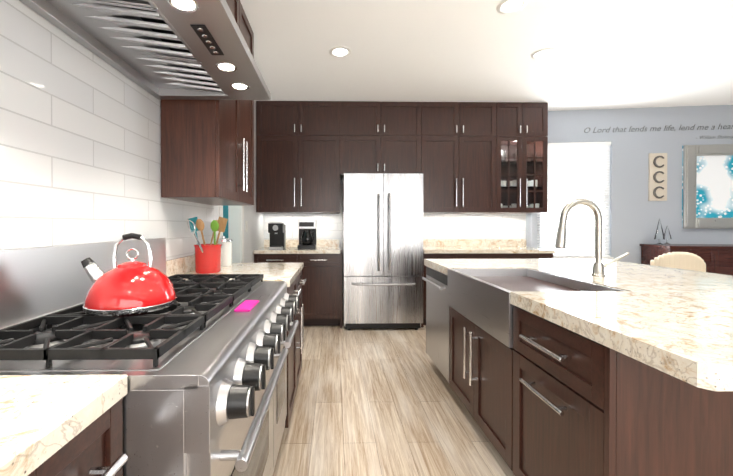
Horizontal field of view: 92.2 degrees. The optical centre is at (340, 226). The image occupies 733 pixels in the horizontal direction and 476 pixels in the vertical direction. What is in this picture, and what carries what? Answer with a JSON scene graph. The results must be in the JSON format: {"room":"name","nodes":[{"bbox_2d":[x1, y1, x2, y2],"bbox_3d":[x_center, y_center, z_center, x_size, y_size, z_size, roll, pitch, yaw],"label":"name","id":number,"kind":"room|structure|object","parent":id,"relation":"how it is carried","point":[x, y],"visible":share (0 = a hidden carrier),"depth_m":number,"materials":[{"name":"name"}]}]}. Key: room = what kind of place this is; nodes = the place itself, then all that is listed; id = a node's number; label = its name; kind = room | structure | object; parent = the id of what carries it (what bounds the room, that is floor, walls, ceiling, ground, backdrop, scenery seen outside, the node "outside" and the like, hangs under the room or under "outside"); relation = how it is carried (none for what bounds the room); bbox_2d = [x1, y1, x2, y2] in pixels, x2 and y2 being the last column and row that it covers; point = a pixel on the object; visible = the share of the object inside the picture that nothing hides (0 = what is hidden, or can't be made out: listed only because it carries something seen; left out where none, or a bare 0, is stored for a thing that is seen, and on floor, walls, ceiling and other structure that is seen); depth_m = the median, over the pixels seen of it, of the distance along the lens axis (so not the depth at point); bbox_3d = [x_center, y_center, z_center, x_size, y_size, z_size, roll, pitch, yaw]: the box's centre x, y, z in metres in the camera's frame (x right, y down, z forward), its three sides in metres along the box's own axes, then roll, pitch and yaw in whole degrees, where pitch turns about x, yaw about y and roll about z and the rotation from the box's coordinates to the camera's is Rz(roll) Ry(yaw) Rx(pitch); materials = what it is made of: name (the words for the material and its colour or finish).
{"room":"kitchen","nodes":[
{"label":"kitchen","id":0,"kind":"room"},
{"bbox_2d":[0,0,263,262],"bbox_3d":[-1.029,-0.148,1.309,0.120,2.720,7.120,0,0,-1],"label":"wall","id":1,"kind":"structure","parent":0,"point":[80,143],"depth_m":1.29,"materials":[{"name":"tile"}]},
{"bbox_2d":[19,0,270,99],"bbox_3d":[-0.662,-1.088,1.277,0.600,0.832,1.215,0,0,-1],"label":"range hood","id":2,"kind":"object","parent":1,"relation":"attached to","point":[181,49],"visible":1,"depth_m":1.33,"materials":[{"name":"silver metal"}]},
{"bbox_2d":[166,254,194,276],"bbox_3d":[-0.941,0.247,0.566,0.020,0.100,4.426,0,0,-1],"label":"backsplash","id":3,"kind":"structure","parent":1,"relation":"attached to","point":[182,264],"depth_m":2.11,"materials":[{"name":"beige stone"}]},
{"bbox_2d":[161,0,253,205],"bbox_3d":[-0.823,-0.838,2.330,0.315,1.345,0.838,0,0,-1],"label":"upper cabinet","id":4,"kind":"object","parent":1,"relation":"attached to","point":[207,146],"depth_m":1.92,"materials":[{"name":"brown wood"}]},
{"bbox_2d":[218,206,243,262],"bbox_3d":[-1.056,0.131,3.261,0.136,2.135,0.770,0,0,-1],"label":"door frame","id":5,"kind":"structure","parent":1,"relation":"attached to","point":[236,224],"depth_m":3.56,"materials":[{"name":"white"}]},
{"bbox_2d":[223,206,227,237],"bbox_3d":[-2.025,-0.202,3.331,1.800,2.800,2.200,0,0,-1],"label":"wall","id":6,"kind":"structure","parent":0,"point":[225,215],"depth_m":4.34,"materials":[{"name":"teal paint"}]},
{"bbox_2d":[273,322,514,475],"bbox_3d":[2.781,1.242,1.377,7.500,0.060,7.100,0,0,-1],"label":"floor","id":7,"kind":"structure","parent":0,"point":[377,401],"depth_m":2.24,"materials":[{"name":"brown wood"}]},
{"bbox_2d":[20,468,31,475],"bbox_3d":[-0.684,0.780,0.178,0.515,0.881,0.559,0,0,-1],"label":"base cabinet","id":8,"kind":"object","parent":7,"relation":"on","point":[27,471],"depth_m":0.48,"materials":[{"name":"beige stone"}]},
{"bbox_2d":[28,388,127,475],"bbox_3d":[-0.691,0.778,0.553,0.515,0.881,0.309,0,0,-1],"label":"base cabinet","id":9,"kind":"object","parent":7,"relation":"on","point":[95,448],"depth_m":0.61,"materials":[{"name":"black wood"}]},
{"bbox_2d":[0,374,126,475],"bbox_3d":[-0.669,0.324,-0.469,0.525,0.040,2.346,0,0,-1],"label":"countertop","id":10,"kind":"structure","parent":9,"relation":"on","point":[37,412],"depth_m":0.58,"materials":[{"name":"beige stone"}]},
{"bbox_2d":[0,238,298,475],"bbox_3d":[-0.583,0.637,1.313,0.756,1.150,1.200,0,0,-1],"label":"range","id":11,"kind":"object","parent":7,"relation":"on","point":[201,363],"visible":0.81,"depth_m":0.91,"materials":[{"name":"silver metal"}]},
{"bbox_2d":[81,233,176,316],"bbox_3d":[-0.665,0.137,1.118,0.268,0.237,0.256,0,0,-1],"label":"kettle","id":12,"kind":"object","parent":11,"relation":"on","point":[130,287],"visible":1,"depth_m":1.04,"materials":[{"name":"red metal"}]},
{"bbox_2d":[234,300,258,311],"bbox_3d":[-0.346,0.293,1.315,0.055,0.008,0.160,0,0,-1],"label":"spoon rest","id":13,"kind":"object","parent":11,"relation":"on","point":[247,305],"visible":1,"depth_m":1.29,"materials":[{"name":"pink plastic"}]},
{"bbox_2d":[285,268,303,427],"bbox_3d":[-0.636,0.765,2.340,0.690,0.881,0.846,0,0,-1],"label":"base cabinet","id":14,"kind":"object","parent":7,"relation":"on","point":[294,357],"depth_m":2.29,"materials":[{"name":"black"}]},
{"bbox_2d":[168,264,303,283],"bbox_3d":[-0.632,0.304,2.350,0.700,0.040,0.871,0,0,-1],"label":"countertop","id":15,"kind":"structure","parent":14,"relation":"on","point":[272,272],"depth_m":2.31,"materials":[{"name":"beige stone"}]},
{"bbox_2d":[187,217,227,273],"bbox_3d":[-0.839,0.109,2.196,0.248,0.351,0.257,0,0,-1],"label":"utensil crock","id":16,"kind":"object","parent":15,"relation":"on","point":[207,258],"visible":1,"depth_m":2.16,"materials":[{"name":"red ceramic"}]},
{"bbox_2d":[216,236,231,265],"bbox_3d":[-0.851,0.174,2.575,0.120,0.217,0.120,0,0,-1],"label":"canister","id":17,"kind":"object","parent":15,"relation":"on","point":[226,252],"visible":0.79,"depth_m":2.53,"materials":[{"name":"white ceramic"}]},
{"bbox_2d":[253,250,342,327],"bbox_3d":[-0.497,0.750,4.452,1.041,0.881,0.615,0,0,-1],"label":"base cabinet","id":18,"kind":"object","parent":7,"relation":"on","point":[322,291],"depth_m":4.16,"materials":[{"name":"black wood"}]},
{"bbox_2d":[253,245,340,252],"bbox_3d":[-0.512,0.290,4.438,1.013,0.040,0.640,0,0,-1],"label":"countertop","id":19,"kind":"structure","parent":18,"relation":"on","point":[289,248],"depth_m":4.13,"materials":[{"name":"beige stone"}]},
{"bbox_2d":[268,222,285,248],"bbox_3d":[-0.795,0.104,4.442,0.180,0.330,0.267,0,0,-1],"label":"coffee brewer","id":20,"kind":"object","parent":19,"relation":"on","point":[277,231],"visible":1,"depth_m":4.42,"materials":[{"name":"black plastic"}]},
{"bbox_2d":[298,219,315,248],"bbox_3d":[-0.415,0.084,4.434,0.220,0.370,0.258,0,0,-1],"label":"coffee maker","id":21,"kind":"object","parent":19,"relation":"on","point":[307,233],"visible":1,"depth_m":4.33,"materials":[{"name":"black plastic"}]},
{"bbox_2d":[343,172,422,329],"bbox_3d":[0.492,0.280,4.355,0.910,1.822,0.811,0,0,-1],"label":"fridge","id":22,"kind":"object","parent":7,"relation":"on","point":[382,250],"visible":1,"depth_m":4.02,"materials":[{"name":"silver metal"}]},
{"bbox_2d":[420,253,496,326],"bbox_3d":[1.389,0.750,4.486,0.865,0.881,0.615,0,0,-1],"label":"base cabinet","id":23,"kind":"object","parent":7,"relation":"on","point":[425,255],"depth_m":4.18,"materials":[{"name":"black wood"}]},
{"bbox_2d":[423,245,554,252],"bbox_3d":[1.763,0.290,4.478,1.557,0.040,0.640,0,0,-1],"label":"countertop","id":24,"kind":"structure","parent":23,"relation":"on","point":[426,248],"depth_m":4.25,"materials":[{"name":"beige stone"}]},
{"bbox_2d":[497,253,552,258],"bbox_3d":[2.121,0.750,4.500,0.837,0.881,0.615,0,0,-1],"label":"base cabinet","id":25,"kind":"object","parent":7,"relation":"on","point":[499,255],"depth_m":4.19,"materials":[{"name":"black wood"}]},
{"bbox_2d":[422,262,732,475],"bbox_3d":[1.502,0.776,1.974,1.576,0.864,2.215,0,0,-1],"label":"kitchen island","id":26,"kind":"object","parent":7,"relation":"on","point":[560,367],"depth_m":1.27,"materials":[{"name":"black wood"}]},
{"bbox_2d":[424,258,645,273],"bbox_3d":[1.525,0.309,2.786,1.560,0.055,0.655,0,0,-1],"label":"island countertop","id":27,"kind":"structure","parent":26,"relation":"on","point":[448,266],"depth_m":2.65,"materials":[{"name":"beige stone"}]},
{"bbox_2d":[510,290,732,393],"bbox_3d":[1.554,0.321,1.181,1.560,0.055,0.834,0,0,-1],"label":"island countertop","id":28,"kind":"structure","parent":26,"relation":"on","point":[689,333],"depth_m":1.09,"materials":[{"name":"beige stone"}]},
{"bbox_2d":[526,266,732,289],"bbox_3d":[1.819,0.315,2.033,0.999,0.055,0.861,0,0,-1],"label":"island countertop","id":29,"kind":"structure","parent":26,"relation":"on","point":[617,277],"depth_m":2.00,"materials":[{"name":"beige stone"}]},
{"bbox_2d":[555,199,628,275],"bbox_3d":[1.476,0.060,2.066,0.422,0.452,0.068,0,0,-1],"label":"faucet","id":30,"kind":"object","parent":29,"relation":"on","point":[599,266],"visible":1,"depth_m":2.05,"materials":[{"name":"silver metal"}]},
{"bbox_2d":[650,252,705,271],"bbox_3d":[3.341,0.717,3.583,0.479,0.959,0.504,0,0,19],"label":"dining chair","id":31,"kind":"object","parent":7,"relation":"on","point":[686,261],"visible":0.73,"depth_m":3.36,"materials":[{"name":"beige fabric"}]},
{"bbox_2d":[640,244,732,275],"bbox_3d":[4.691,0.705,4.164,1.768,0.974,0.511,0,0,7],"label":"sideboard","id":32,"kind":"object","parent":7,"relation":"on","point":[717,258],"visible":0.35,"depth_m":4.01,"materials":[{"name":"brown wood"}]},
{"bbox_2d":[654,218,664,244],"bbox_3d":[3.919,0.050,4.317,0.099,0.330,0.099,0,0,-1],"label":"tree","id":33,"kind":"object","parent":32,"relation":"on","point":[656,235],"visible":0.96,"depth_m":4.32,"materials":[{"name":"grey metal"}]},
{"bbox_2d":[264,179,539,253],"bbox_3d":[0.759,-0.172,4.779,3.820,2.720,0.245,0,0,-1],"label":"wall","id":34,"kind":"structure","parent":0,"point":[462,226],"depth_m":4.79,"materials":[{"name":"tile"}]},
{"bbox_2d":[256,101,340,212],"bbox_3d":[-0.513,-0.853,4.501,1.012,1.345,0.495,0,0,-1],"label":"upper cabinet","id":35,"kind":"object","parent":34,"relation":"attached to","point":[298,143],"depth_m":4.26,"materials":[{"name":"brown wood"}]},
{"bbox_2d":[341,101,420,178],"bbox_3d":[0.488,-1.086,4.517,0.990,0.880,0.495,0,0,-1],"label":"upper cabinet","id":36,"kind":"object","parent":34,"relation":"attached to","point":[377,137],"depth_m":4.27,"materials":[{"name":"black wood"}]},
{"bbox_2d":[265,241,524,244],"bbox_3d":[0.756,0.218,4.770,3.560,0.100,0.021,0,0,-1],"label":"backsplash","id":37,"kind":"structure","parent":34,"relation":"attached to","point":[266,242],"depth_m":4.77,"materials":[{"name":"beige stone"}]},
{"bbox_2d":[421,102,500,212],"bbox_3d":[1.472,-0.853,4.537,0.977,1.345,0.495,0,0,-1],"label":"upper cabinet","id":38,"kind":"object","parent":34,"relation":"attached to","point":[477,157],"depth_m":4.29,"materials":[{"name":"black wood"}]},
{"bbox_2d":[501,102,547,144],"bbox_3d":[2.191,-1.318,4.546,0.694,0.416,0.495,0,0,-1],"label":"upper cabinet","id":39,"kind":"object","parent":34,"relation":"attached to","point":[522,123],"depth_m":4.30,"materials":[{"name":"black wood"}]},
{"bbox_2d":[240,0,732,110],"bbox_3d":[2.782,-1.548,1.308,7.740,0.080,7.240,0,0,-1],"label":"ceiling","id":40,"kind":"structure","parent":0,"point":[613,54],"depth_m":3.05,"materials":[{"name":"white paint"}]},
{"bbox_2d":[329,46,350,57],"bbox_3d":[0.000,-1.514,3.049,0.196,0.012,0.196,0,0,-1],"label":"recessed light","id":41,"kind":"object","parent":40,"relation":"in","point":[340,51],"visible":1,"depth_m":3.04,"materials":[{"name":"white"}]},
{"bbox_2d":[496,0,527,13],"bbox_3d":[1.172,-1.509,2.400,0.196,0.012,0.196,0,0,-1],"label":"recessed light","id":42,"kind":"object","parent":40,"relation":"in","point":[508,6],"visible":1,"depth_m":2.40,"materials":[{"name":"white"}]},
{"bbox_2d":[531,48,555,58],"bbox_3d":[1.780,-1.514,3.081,0.196,0.012,0.196,0,0,-1],"label":"recessed light","id":43,"kind":"object","parent":40,"relation":"in","point":[543,53],"visible":1,"depth_m":3.08,"materials":[{"name":"white"}]},
{"bbox_2d":[532,105,732,263],"bbox_3d":[4.595,-0.170,4.499,4.100,2.720,0.120,0,0,7],"label":"wall","id":44,"kind":"structure","parent":0,"point":[635,214],"depth_m":4.52,"materials":[{"name":"grey paint"}]},
{"bbox_2d":[537,142,613,259],"bbox_3d":[3.070,-0.346,4.654,0.935,1.530,0.142,0,0,7],"label":"window blind","id":45,"kind":"object","parent":44,"relation":"attached to","point":[578,170],"visible":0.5,"depth_m":4.64,"materials":[{"name":"white"}]},
{"bbox_2d":[648,153,666,200],"bbox_3d":[4.052,-0.637,4.478,0.205,0.605,0.038,0,0,7],"label":"plaque","id":46,"kind":"object","parent":44,"relation":"attached to","point":[657,183],"visible":1,"depth_m":4.48,"materials":[{"name":"beige wood"}]},
{"bbox_2d":[584,125,732,132],"bbox_3d":[4.618,-1.249,4.427,2.886,0.097,0.001,0,0,7],"label":"sign","id":47,"kind":"object","parent":44,"relation":"attached to","point":[657,129],"visible":1,"depth_m":4.49,"materials":[{"name":"grey paint"}]},
{"bbox_2d":[682,144,732,228],"bbox_3d":[4.858,-0.504,4.381,1.050,1.050,0.050,0,0,7],"label":"painting","id":48,"kind":"object","parent":44,"relation":"attached to","point":[707,186],"visible":1,"depth_m":4.41,"materials":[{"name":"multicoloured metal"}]},
{"bbox_2d":[700,135,732,138],"bbox_3d":[4.761,-1.123,4.412,0.537,0.055,0.001,0,0,7],"label":"sign","id":49,"kind":"object","parent":44,"relation":"attached to","point":[717,138],"visible":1,"depth_m":4.41,"materials":[{"name":"grey paint"}]}
]}

